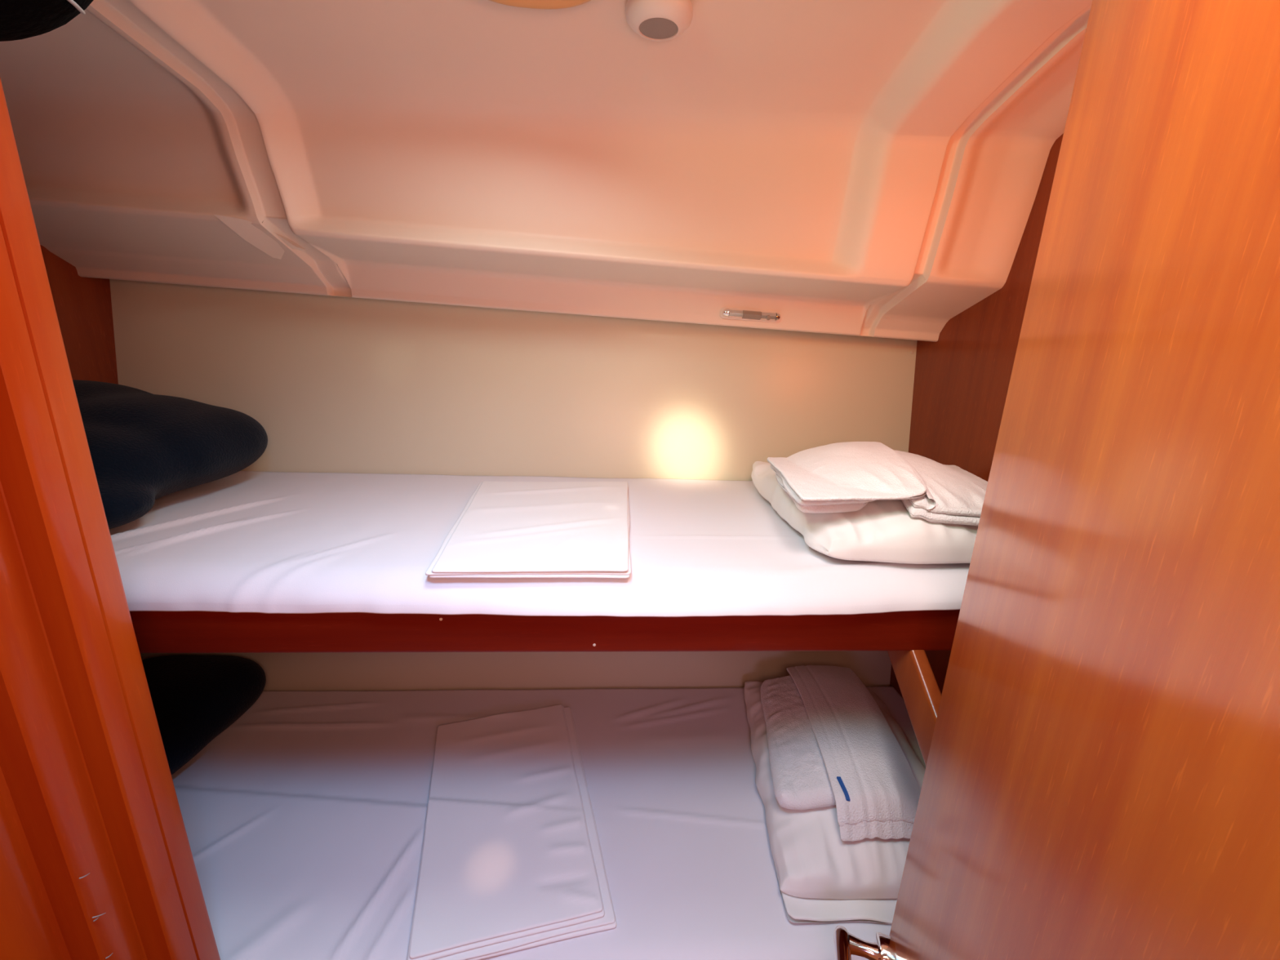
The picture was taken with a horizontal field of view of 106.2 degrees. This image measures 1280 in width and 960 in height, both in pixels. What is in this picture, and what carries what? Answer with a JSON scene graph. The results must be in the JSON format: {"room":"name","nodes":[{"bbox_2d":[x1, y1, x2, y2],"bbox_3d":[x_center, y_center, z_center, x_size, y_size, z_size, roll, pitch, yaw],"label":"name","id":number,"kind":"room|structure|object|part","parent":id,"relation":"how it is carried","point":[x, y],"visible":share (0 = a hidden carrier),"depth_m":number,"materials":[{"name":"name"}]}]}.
{"room":"boat cabin","nodes":[
{"label":"boat cabin","id":0,"kind":"room"},
{"bbox_2d":[40,244,141,656],"bbox_3d":[-1.245,0.205,0.961,0.020,2.050,0.950,1,14,-3],"label":"wall","id":1,"kind":"structure","parent":0,"point":[82,305],"depth_m":1.06,"materials":[{"name":"brown wood"}]},
{"bbox_2d":[109,279,917,690],"bbox_3d":[-0.272,0.114,1.241,1.992,1.550,0.252,1,14,-3],"label":"wall","id":2,"kind":"structure","parent":0,"point":[333,384],"depth_m":1.20,"materials":[{"name":"beige paint"}]},
{"bbox_2d":[129,609,959,766],"bbox_3d":[-0.254,0.224,0.903,1.952,0.214,0.693,1,14,-3],"label":"bunk bed frame","id":3,"kind":"structure","parent":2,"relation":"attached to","point":[906,636],"depth_m":0.68,"materials":[{"name":"brown wood"}]},
{"bbox_2d":[109,471,969,617],"bbox_3d":[-0.252,0.084,0.920,1.952,0.052,0.612,1,14,-3],"label":"mattress","id":4,"kind":"object","parent":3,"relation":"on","point":[241,541],"visible":0.48,"depth_m":0.71,"materials":[{"name":"white fabric"}]},
{"bbox_2d":[72,379,267,528],"bbox_3d":[-1.007,-0.067,0.884,0.428,0.219,0.484,1,14,-3],"label":"cushion","id":5,"kind":"object","parent":4,"relation":"on","point":[144,447],"visible":0.66,"depth_m":0.86,"materials":[{"name":"black fabric"}]},
{"bbox_2d":[425,480,631,577],"bbox_3d":[-0.181,0.066,0.890,0.354,0.016,0.503,1,14,-3],"label":"sheet","id":6,"kind":"object","parent":4,"relation":"on","point":[504,529],"visible":1,"depth_m":0.79,"materials":[{"name":"white fabric"}]},
{"bbox_2d":[751,461,977,564],"bbox_3d":[0.467,0.025,0.953,0.425,0.105,0.516,1,14,-3],"label":"folded blanket","id":7,"kind":"object","parent":4,"relation":"on","point":[883,531],"visible":0.34,"depth_m":0.73,"materials":[{"name":"white fabric"}]},
{"bbox_2d":[767,441,936,513],"bbox_3d":[0.367,-0.009,0.846,0.283,0.075,0.306,1,14,-3],"label":"pillow","id":8,"kind":"object","parent":7,"relation":"on","point":[838,477],"visible":1,"depth_m":0.78,"materials":[{"name":"white fabric"}]},
{"bbox_2d":[893,449,987,525],"bbox_3d":[0.546,-0.005,0.884,0.223,0.067,0.378,4,14,10],"label":"folded towel","id":9,"kind":"object","parent":7,"relation":"on","point":[958,494],"visible":0.53,"depth_m":0.75,"materials":[{"name":"white fabric"}]},
{"bbox_3d":[-0.240,0.207,0.679,1.952,0.070,0.028,1,14,-3],"label":"rail","id":10,"kind":"part","parent":3,"relation":"part of","materials":[{"name":"brown wood"}]},
{"bbox_3d":[0.413,0.320,0.704,0.024,0.168,0.190,1,14,-3],"label":"support post","id":11,"kind":"part","parent":3,"relation":"part of","materials":[{"name":"brown wood"}]},
{"bbox_2d":[0,0,1092,342],"bbox_3d":[-0.206,-0.378,0.287,1.952,0.457,1.764,1,14,-3],"label":"ceiling","id":12,"kind":"structure","parent":0,"point":[870,168],"depth_m":0.85,"materials":[{"name":"white plastic"}]},
{"bbox_2d":[0,0,93,41],"bbox_3d":[-0.380,-0.381,0.200,0.210,0.304,0.211,1,14,-3],"label":"fan","id":13,"kind":"object","parent":12,"relation":"hanging from","point":[20,20],"visible":1,"depth_m":0.27,"materials":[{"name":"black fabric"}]},
{"bbox_2d":[488,0,591,8],"bbox_3d":[-0.129,-0.583,0.458,0.258,0.044,0.324,1,14,-3],"label":"rim","id":14,"kind":"object","parent":12,"relation":"attached to","point":[534,4],"visible":1,"depth_m":0.60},
{"bbox_2d":[625,0,693,41],"bbox_3d":[0.025,-0.616,0.642,0.089,0.026,0.089,1,14,-3],"label":"ceiling speaker","id":15,"kind":"object","parent":12,"relation":"attached to","point":[658,20],"visible":1,"depth_m":0.63,"materials":[{"name":"white plastic"}]},
{"bbox_2d":[639,17,678,39],"bbox_3d":[0.025,-0.609,0.644,0.053,0.010,0.053,1,14,-3],"label":"grille","id":16,"kind":"object","parent":15,"relation":"attached to","point":[649,28],"depth_m":0.64,"materials":[{"name":"grey plastic"}]},
{"bbox_2d":[720,306,782,322],"bbox_3d":[0.259,-0.385,1.120,0.146,0.030,0.030,1,14,-3],"label":"recessed light","id":17,"kind":"object","parent":12,"relation":"in","point":[726,313],"visible":1,"depth_m":1.11,"materials":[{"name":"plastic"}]},
{"bbox_2d":[889,133,1063,697],"bbox_3d":[0.750,0.367,0.585,0.020,2.050,1.970,1,14,-3],"label":"wall","id":18,"kind":"structure","parent":0,"point":[962,379],"depth_m":1.04,"materials":[{"name":"brown wood"}]},
{"bbox_3d":[-0.201,1.457,0.414,2.300,0.040,2.500,1,14,-3],"label":"floor","id":19,"kind":"structure","parent":0,"visible":0},
{"bbox_2d":[833,0,1279,959],"bbox_3d":[0.239,0.470,0.355,0.098,1.870,0.560,6,15,17],"label":"door","id":20,"kind":"structure","parent":19,"relation":"on","point":[1101,781],"depth_m":0.29,"materials":[{"name":"brown wood"}]},
{"bbox_3d":[0.261,0.634,0.615,0.021,0.024,0.113,6,15,17],"label":"lever","id":21,"kind":"part","parent":20,"relation":"part of","materials":[{"name":"silver metal"}]},
{"bbox_3d":[-0.277,0.974,1.056,1.952,0.575,0.590,1,14,-3],"label":"lower berth","id":22,"kind":"object","parent":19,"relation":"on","visible":0},
{"bbox_2d":[171,686,925,959],"bbox_3d":[-0.266,0.657,0.968,1.952,0.082,0.620,1,14,-3],"label":"mattress","id":23,"kind":"object","parent":22,"relation":"on","point":[304,819],"visible":0.53,"depth_m":0.90,"materials":[{"name":"white fabric"}]},
{"bbox_2d":[142,654,266,774],"bbox_3d":[-1.046,0.510,0.988,0.333,0.141,0.405,1,14,-3],"label":"cushion","id":24,"kind":"object","parent":23,"relation":"on","point":[195,698],"visible":0.4,"depth_m":1.03,"materials":[{"name":"black fabric"}]},
{"bbox_2d":[406,704,617,959],"bbox_3d":[-0.249,0.622,0.921,0.308,0.024,0.493,-2,15,-16],"label":"sheet","id":25,"kind":"object","parent":23,"relation":"on","point":[511,860],"visible":1,"depth_m":0.84,"materials":[{"name":"white fabric"}]},
{"bbox_2d":[744,680,925,924],"bbox_3d":[0.417,0.578,0.992,0.362,0.112,0.553,3,14,3],"label":"folded blanket","id":26,"kind":"object","parent":23,"relation":"on","point":[823,877],"visible":0.44,"depth_m":0.79,"materials":[{"name":"white fabric"}]},
{"bbox_2d":[760,675,835,809],"bbox_3d":[0.359,0.512,1.002,0.189,0.078,0.366,4,14,8],"label":"folded towel","id":27,"kind":"object","parent":26,"relation":"on","point":[801,780],"visible":0.59,"depth_m":0.93,"materials":[{"name":"white fabric"}]},
{"bbox_2d":[786,665,920,841],"bbox_3d":[0.419,0.512,0.973,0.176,0.088,0.397,2,14,0],"label":"folded towel","id":28,"kind":"object","parent":26,"relation":"on","point":[876,790],"visible":0.98,"depth_m":0.88,"materials":[{"name":"white fabric"}]},
{"bbox_3d":[-0.988,0.327,0.513,0.700,2.050,0.025,1,14,-3],"label":"wall","id":29,"kind":"structure","parent":0,"visible":0},
{"bbox_2d":[0,78,220,959],"bbox_3d":[-0.626,0.384,0.500,0.151,1.970,0.163,1,14,-3],"label":"trim","id":30,"kind":"structure","parent":29,"relation":"attached to","point":[97,863],"depth_m":0.48,"materials":[{"name":"brown wood"}]}
]}

